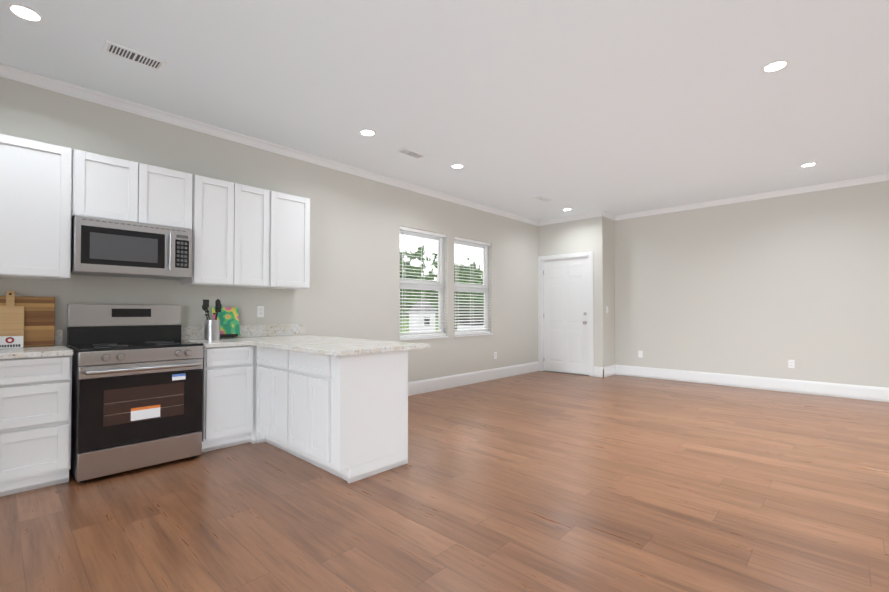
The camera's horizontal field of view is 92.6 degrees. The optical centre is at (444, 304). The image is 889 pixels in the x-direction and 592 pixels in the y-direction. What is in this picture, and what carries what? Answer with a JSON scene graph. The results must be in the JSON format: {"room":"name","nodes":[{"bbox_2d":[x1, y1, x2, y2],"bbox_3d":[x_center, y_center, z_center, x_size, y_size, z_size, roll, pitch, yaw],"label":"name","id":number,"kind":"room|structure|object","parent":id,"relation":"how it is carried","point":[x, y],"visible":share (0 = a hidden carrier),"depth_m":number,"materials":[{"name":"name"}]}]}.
{"room":"kitchen","nodes":[
{"label":"kitchen","id":0,"kind":"room"},
{"bbox_2d":[0,77,539,381],"bbox_3d":[-1.658,-0.226,4.830,0.150,2.950,10.406,-1,-1,43],"label":"wall","id":1,"kind":"structure","parent":0,"point":[356,221],"depth_m":5.01,"materials":[{"name":"white paint"}]},
{"bbox_2d":[0,134,87,279],"bbox_3d":[-3.043,-0.674,3.015,0.332,0.956,0.712,-1,-1,43],"label":"upper cabinet","id":2,"kind":"object","parent":1,"relation":"attached to","point":[43,186],"depth_m":2.99,"materials":[{"name":"white wood"}]},
{"bbox_2d":[88,152,151,223],"bbox_3d":[-2.687,-0.899,3.395,0.332,0.493,0.455,-1,-1,43],"label":"upper cabinet","id":3,"kind":"object","parent":1,"relation":"attached to","point":[118,188],"depth_m":3.32,"materials":[{"name":"white wood"}]},
{"bbox_2d":[71,215,191,279],"bbox_3d":[-2.537,-0.441,3.465,0.440,0.410,0.760,-1,-1,43],"label":"microwave","id":4,"kind":"object","parent":3,"relation":"attached to","point":[108,247],"visible":1,"depth_m":3.31,"materials":[{"name":"silver metal"}]},
{"bbox_2d":[23,324,307,347],"bbox_3d":[-2.670,0.256,3.620,0.022,0.125,3.210,-1,-1,43],"label":"backsplash","id":5,"kind":"structure","parent":1,"relation":"attached to","point":[187,332],"depth_m":4.36,"materials":[{"name":"grey stone"}]},
{"bbox_2d":[148,166,195,229],"bbox_3d":[-2.457,-0.895,3.638,0.332,0.493,0.456,-1,-1,43],"label":"upper cabinet","id":6,"kind":"object","parent":1,"relation":"attached to","point":[172,196],"depth_m":3.58,"materials":[{"name":"white wood"}]},
{"bbox_2d":[181,175,243,286],"bbox_3d":[-2.186,-0.658,3.921,0.332,0.956,0.467,-1,-1,43],"label":"upper cabinet","id":7,"kind":"object","parent":1,"relation":"attached to","point":[218,236],"depth_m":3.84,"materials":[{"name":"white wood"}]},
{"bbox_2d":[232,185,279,288],"bbox_3d":[-1.949,-0.654,4.172,0.332,0.956,0.466,-1,-1,43],"label":"upper cabinet","id":8,"kind":"object","parent":1,"relation":"attached to","point":[245,236],"depth_m":4.13,"materials":[{"name":"white wood"}]},
{"bbox_2d":[257,306,263,316],"bbox_3d":[-1.918,0.073,4.434,0.008,0.120,0.072,-1,-1,43],"label":"electrical outlet","id":9,"kind":"object","parent":1,"relation":"attached to","point":[260,311],"visible":1,"depth_m":4.43,"materials":[{"name":"white plastic"}]},
{"bbox_2d":[0,63,539,225],"bbox_3d":[-1.581,-1.665,4.781,0.062,0.074,10.106,-1,-1,43],"label":"crown molding","id":10,"kind":"structure","parent":1,"relation":"attached to","point":[37,80],"depth_m":4.07,"materials":[{"name":"white wood"}]},
{"bbox_2d":[280,193,309,289],"bbox_3d":[-1.709,-0.650,4.426,0.332,0.956,0.501,-1,-1,43],"label":"upper cabinet","id":11,"kind":"object","parent":1,"relation":"attached to","point":[294,210],"depth_m":4.38,"materials":[{"name":"white wood"}]},
{"bbox_2d":[400,226,447,340],"bbox_3d":[-0.330,-0.293,6.219,0.163,1.580,0.963,-1,-1,43],"label":"window","id":12,"kind":"structure","parent":1,"relation":"in","point":[421,285],"depth_m":6.24,"materials":[{"name":"white plastic"}]},
{"bbox_2d":[454,236,492,336],"bbox_3d":[0.441,-0.279,7.034,0.163,1.580,0.974,-1,-1,43],"label":"window","id":13,"kind":"structure","parent":1,"relation":"in","point":[470,287],"depth_m":7.05,"materials":[{"name":"white plastic"}]},
{"bbox_2d":[408,361,538,395],"bbox_3d":[0.085,1.185,6.529,0.017,0.185,5.206,-1,-1,43],"label":"baseboard","id":14,"kind":"structure","parent":1,"relation":"attached to","point":[434,384],"depth_m":6.82,"materials":[{"name":"white wood"}]},
{"bbox_2d":[0,371,888,591],"bbox_3d":[1.488,1.256,2.201,8.300,0.100,10.945,-1,-1,43],"label":"floor","id":15,"kind":"structure","parent":0,"point":[540,481],"depth_m":2.54,"materials":[{"name":"brown wood"}]},
{"bbox_2d":[0,352,72,496],"bbox_3d":[-2.883,0.780,2.937,0.638,0.876,0.403,-1,-1,43],"label":"base cabinet","id":16,"kind":"object","parent":15,"relation":"on","point":[36,395],"depth_m":2.75,"materials":[{"name":"white wood"}]},
{"bbox_2d":[0,344,71,359],"bbox_3d":[-3.141,0.320,2.662,0.651,0.035,1.172,-1,-1,43],"label":"countertop","id":17,"kind":"structure","parent":16,"relation":"on","point":[58,349],"depth_m":2.79,"materials":[{"name":"white stone"}]},
{"bbox_2d":[0,336,22,348],"bbox_3d":[-3.076,0.265,3.007,0.022,0.085,0.135,-1,-1,43],"label":"block","id":18,"kind":"object","parent":17,"relation":"on","point":[11,341],"visible":0.98,"depth_m":3.01,"materials":[{"name":"white plastic"}]},
{"bbox_2d":[0,291,23,346],"bbox_3d":[-3.115,0.103,3.047,0.067,0.408,0.145,-1,-1,43],"label":"paddle cutting board","id":19,"kind":"object","parent":17,"relation":"on","point":[11,319],"visible":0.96,"depth_m":3.05,"materials":[{"name":"brown wood"}]},
{"bbox_2d":[0,296,54,346],"bbox_3d":[-3.131,0.123,3.068,0.074,0.370,0.470,-1,-1,43],"label":"cutting board","id":20,"kind":"object","parent":17,"relation":"on","point":[39,321],"visible":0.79,"depth_m":3.16,"materials":[{"name":"brown wood"}]},
{"bbox_2d":[67,304,203,482],"bbox_3d":[-2.414,0.609,3.331,0.741,1.230,0.762,-1,-1,43],"label":"range","id":21,"kind":"object","parent":15,"relation":"on","point":[137,386],"visible":1,"depth_m":3.15,"materials":[{"name":"silver metal"}]},
{"bbox_2d":[202,344,259,452],"bbox_3d":[-2.009,0.795,3.811,0.708,0.876,0.432,-1,-1,43],"label":"base cabinet","id":22,"kind":"object","parent":15,"relation":"on","point":[231,382],"depth_m":3.61,"materials":[{"name":"white wood"}]},
{"bbox_2d":[256,360,291,453],"bbox_3d":[-1.222,0.794,3.741,0.672,0.876,0.592,-1,-1,43],"label":"base cabinet","id":23,"kind":"object","parent":15,"relation":"on","point":[274,410],"depth_m":3.51,"materials":[{"name":"white wood"}]},
{"bbox_2d":[292,352,399,479],"bbox_3d":[-0.837,0.788,3.377,0.673,0.876,0.592,-1,-1,43],"label":"base cabinet","id":24,"kind":"object","parent":15,"relation":"on","point":[337,406],"depth_m":3.03,"materials":[{"name":"white wood"}]},
{"bbox_2d":[184,336,427,359],"bbox_3d":[-1.271,0.337,3.658,2.000,0.035,1.232,-1,-1,43],"label":"countertop","id":25,"kind":"structure","parent":24,"relation":"on","point":[266,347],"depth_m":3.48,"materials":[{"name":"white stone"}]},
{"bbox_2d":[202,299,221,339],"bbox_3d":[-2.123,0.136,3.890,0.138,0.374,0.181,-1,-1,43],"label":"utensil crock","id":26,"kind":"object","parent":25,"relation":"on","point":[211,329],"visible":1,"depth_m":3.85,"materials":[{"name":"silver metal"}]},
{"bbox_2d":[211,307,239,337],"bbox_3d":[-2.117,0.173,4.121,0.100,0.303,0.245,-1,-1,43],"label":"book","id":27,"kind":"object","parent":25,"relation":"on","point":[228,317],"visible":0.69,"depth_m":4.14,"materials":[{"name":"green"}]},
{"bbox_2d":[0,0,888,220],"bbox_3d":[1.488,-1.794,2.252,8.300,0.100,10.945,-1,-1,43],"label":"ceiling","id":28,"kind":"structure","parent":0,"point":[613,107],"depth_m":3.32,"materials":[{"name":"white paint"}]},
{"bbox_2d":[4,2,45,23],"bbox_3d":[-2.497,-1.737,2.533,0.176,0.004,0.176,-1,-1,43],"label":"recessed light","id":29,"kind":"object","parent":28,"relation":"in","point":[25,12],"visible":1,"depth_m":2.53,"materials":[{"name":"white plastic"}]},
{"bbox_2d":[102,40,165,71],"bbox_3d":[-2.159,-1.728,2.964,0.160,0.008,0.340,-1,-1,43],"label":"ceiling vent","id":30,"kind":"object","parent":28,"relation":"in","point":[125,53],"visible":1,"depth_m":2.95,"materials":[{"name":"white metal"}]},
{"bbox_2d":[359,129,375,136],"bbox_3d":[-0.765,-1.709,4.226,0.176,0.004,0.176,-1,-1,43],"label":"recessed light","id":31,"kind":"object","parent":28,"relation":"in","point":[367,132],"visible":1,"depth_m":4.22,"materials":[{"name":"white plastic"}]},
{"bbox_2d":[395,147,426,159],"bbox_3d":[-0.375,-1.698,4.779,0.160,0.008,0.340,-1,-1,43],"label":"ceiling vent","id":32,"kind":"object","parent":28,"relation":"in","point":[410,153],"visible":1,"depth_m":4.77,"materials":[{"name":"white metal"}]},
{"bbox_2d":[450,164,463,168],"bbox_3d":[0.155,-1.693,5.200,0.176,0.004,0.176,-1,-1,43],"label":"recessed light","id":33,"kind":"object","parent":28,"relation":"in","point":[456,166],"visible":1,"depth_m":5.20,"materials":[{"name":"white plastic"}]},
{"bbox_2d":[534,196,552,201],"bbox_3d":[1.558,-1.665,6.709,0.160,0.008,0.340,-1,-1,43],"label":"ceiling vent","id":34,"kind":"object","parent":28,"relation":"in","point":[542,198],"visible":0.98,"depth_m":6.71,"materials":[{"name":"white"}]},
{"bbox_2d":[760,59,790,73],"bbox_3d":[2.400,-1.728,3.084,0.176,0.004,0.176,-1,-1,43],"label":"recessed light","id":35,"kind":"object","parent":28,"relation":"in","point":[775,66],"visible":1,"depth_m":3.08,"materials":[{"name":"white plastic"}]},
{"bbox_2d":[799,162,817,167],"bbox_3d":[4.412,-1.693,5.153,0.176,0.004,0.176,-1,-1,43],"label":"recessed light","id":36,"kind":"object","parent":28,"relation":"in","point":[808,164],"visible":1,"depth_m":5.15,"materials":[{"name":"white plastic"}]},
{"bbox_2d":[540,216,607,366],"bbox_3d":[2.392,-0.172,8.058,1.300,2.950,0.150,-1,-1,43],"label":"wall","id":37,"kind":"structure","parent":0,"point":[588,234],"depth_m":7.68,"materials":[{"name":"white paint"}]},
{"bbox_2d":[543,257,588,374],"bbox_3d":[2.287,0.213,8.066,0.933,2.149,0.120,-1,-1,43],"label":"entry door","id":38,"kind":"structure","parent":37,"relation":"in","point":[566,332],"depth_m":8.06,"materials":[{"name":"white wood"}]},
{"bbox_2d":[538,251,593,376],"bbox_3d":[2.323,0.171,8.103,1.130,2.265,0.170,-1,-1,43],"label":"door frame","id":39,"kind":"structure","parent":37,"relation":"attached to","point":[542,259],"depth_m":8.09,"materials":[{"name":"white wood"}]},
{"bbox_2d":[540,211,607,225],"bbox_3d":[2.375,-1.612,7.952,1.272,0.074,0.062,-1,-1,43],"label":"crown molding","id":40,"kind":"structure","parent":37,"relation":"attached to","point":[595,214],"depth_m":7.91,"materials":[{"name":"white wood"}]},
{"bbox_2d":[608,218,615,365],"bbox_3d":[2.984,-0.175,7.854,0.160,2.950,0.360,-1,-1,43],"label":"wall","id":41,"kind":"structure","parent":0,"point":[611,223],"depth_m":7.86,"materials":[{"name":"white paint"}]},
{"bbox_2d":[600,365,615,377],"bbox_3d":[2.989,1.205,7.708,0.017,0.185,0.531,-1,-1,43],"label":"baseboard","id":42,"kind":"structure","parent":41,"relation":"attached to","point":[607,371],"depth_m":7.64,"materials":[{"name":"white wood"}]},
{"bbox_2d":[600,213,615,218],"bbox_3d":[2.992,-1.616,7.725,0.062,0.074,0.450,-1,-1,43],"label":"crown molding","id":43,"kind":"structure","parent":41,"relation":"attached to","point":[610,216],"depth_m":7.75,"materials":[{"name":"white wood"}]},
{"bbox_2d":[616,180,888,387],"bbox_3d":[5.598,-0.210,5.750,6.830,2.950,0.175,-1,-1,43],"label":"wall","id":44,"kind":"structure","parent":0,"point":[768,287],"depth_m":6.40,"materials":[{"name":"white paint"}]},
{"bbox_2d":[638,351,642,357],"bbox_3d":[3.511,0.886,7.614,0.072,0.120,0.008,-1,-1,43],"label":"electrical outlet","id":45,"kind":"object","parent":44,"relation":"attached to","point":[640,353],"visible":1,"depth_m":7.61,"materials":[{"name":"white plastic"}]},
{"bbox_2d":[612,174,888,220],"bbox_3d":[5.567,-1.650,5.675,6.620,0.074,0.062,-1,-1,43],"label":"crown molding","id":46,"kind":"structure","parent":44,"relation":"attached to","point":[885,177],"depth_m":6.39,"materials":[{"name":"white wood"}]},
{"bbox_2d":[616,365,888,401],"bbox_3d":[5.604,1.170,5.624,6.680,0.185,0.017,-1,-1,43],"label":"baseboard","id":47,"kind":"structure","parent":44,"relation":"attached to","point":[872,393],"depth_m":6.37,"materials":[{"name":"white wood"}]},
{"bbox_2d":[788,360,794,367],"bbox_3d":[5.037,0.862,6.171,0.072,0.120,0.008,-1,-1,43],"label":"electrical outlet","id":48,"kind":"object","parent":44,"relation":"attached to","point":[791,363],"visible":1,"depth_m":6.17,"materials":[{"name":"white plastic"}]},
{"label":"outside","id":49,"kind":"structure","parent":0,"visible":0},
{"bbox_2d":[400,234,483,333],"bbox_3d":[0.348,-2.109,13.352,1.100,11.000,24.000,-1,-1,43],"label":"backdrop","id":50,"kind":"structure","parent":49,"point":[434,260],"depth_m":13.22,"materials":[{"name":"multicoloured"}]}
]}

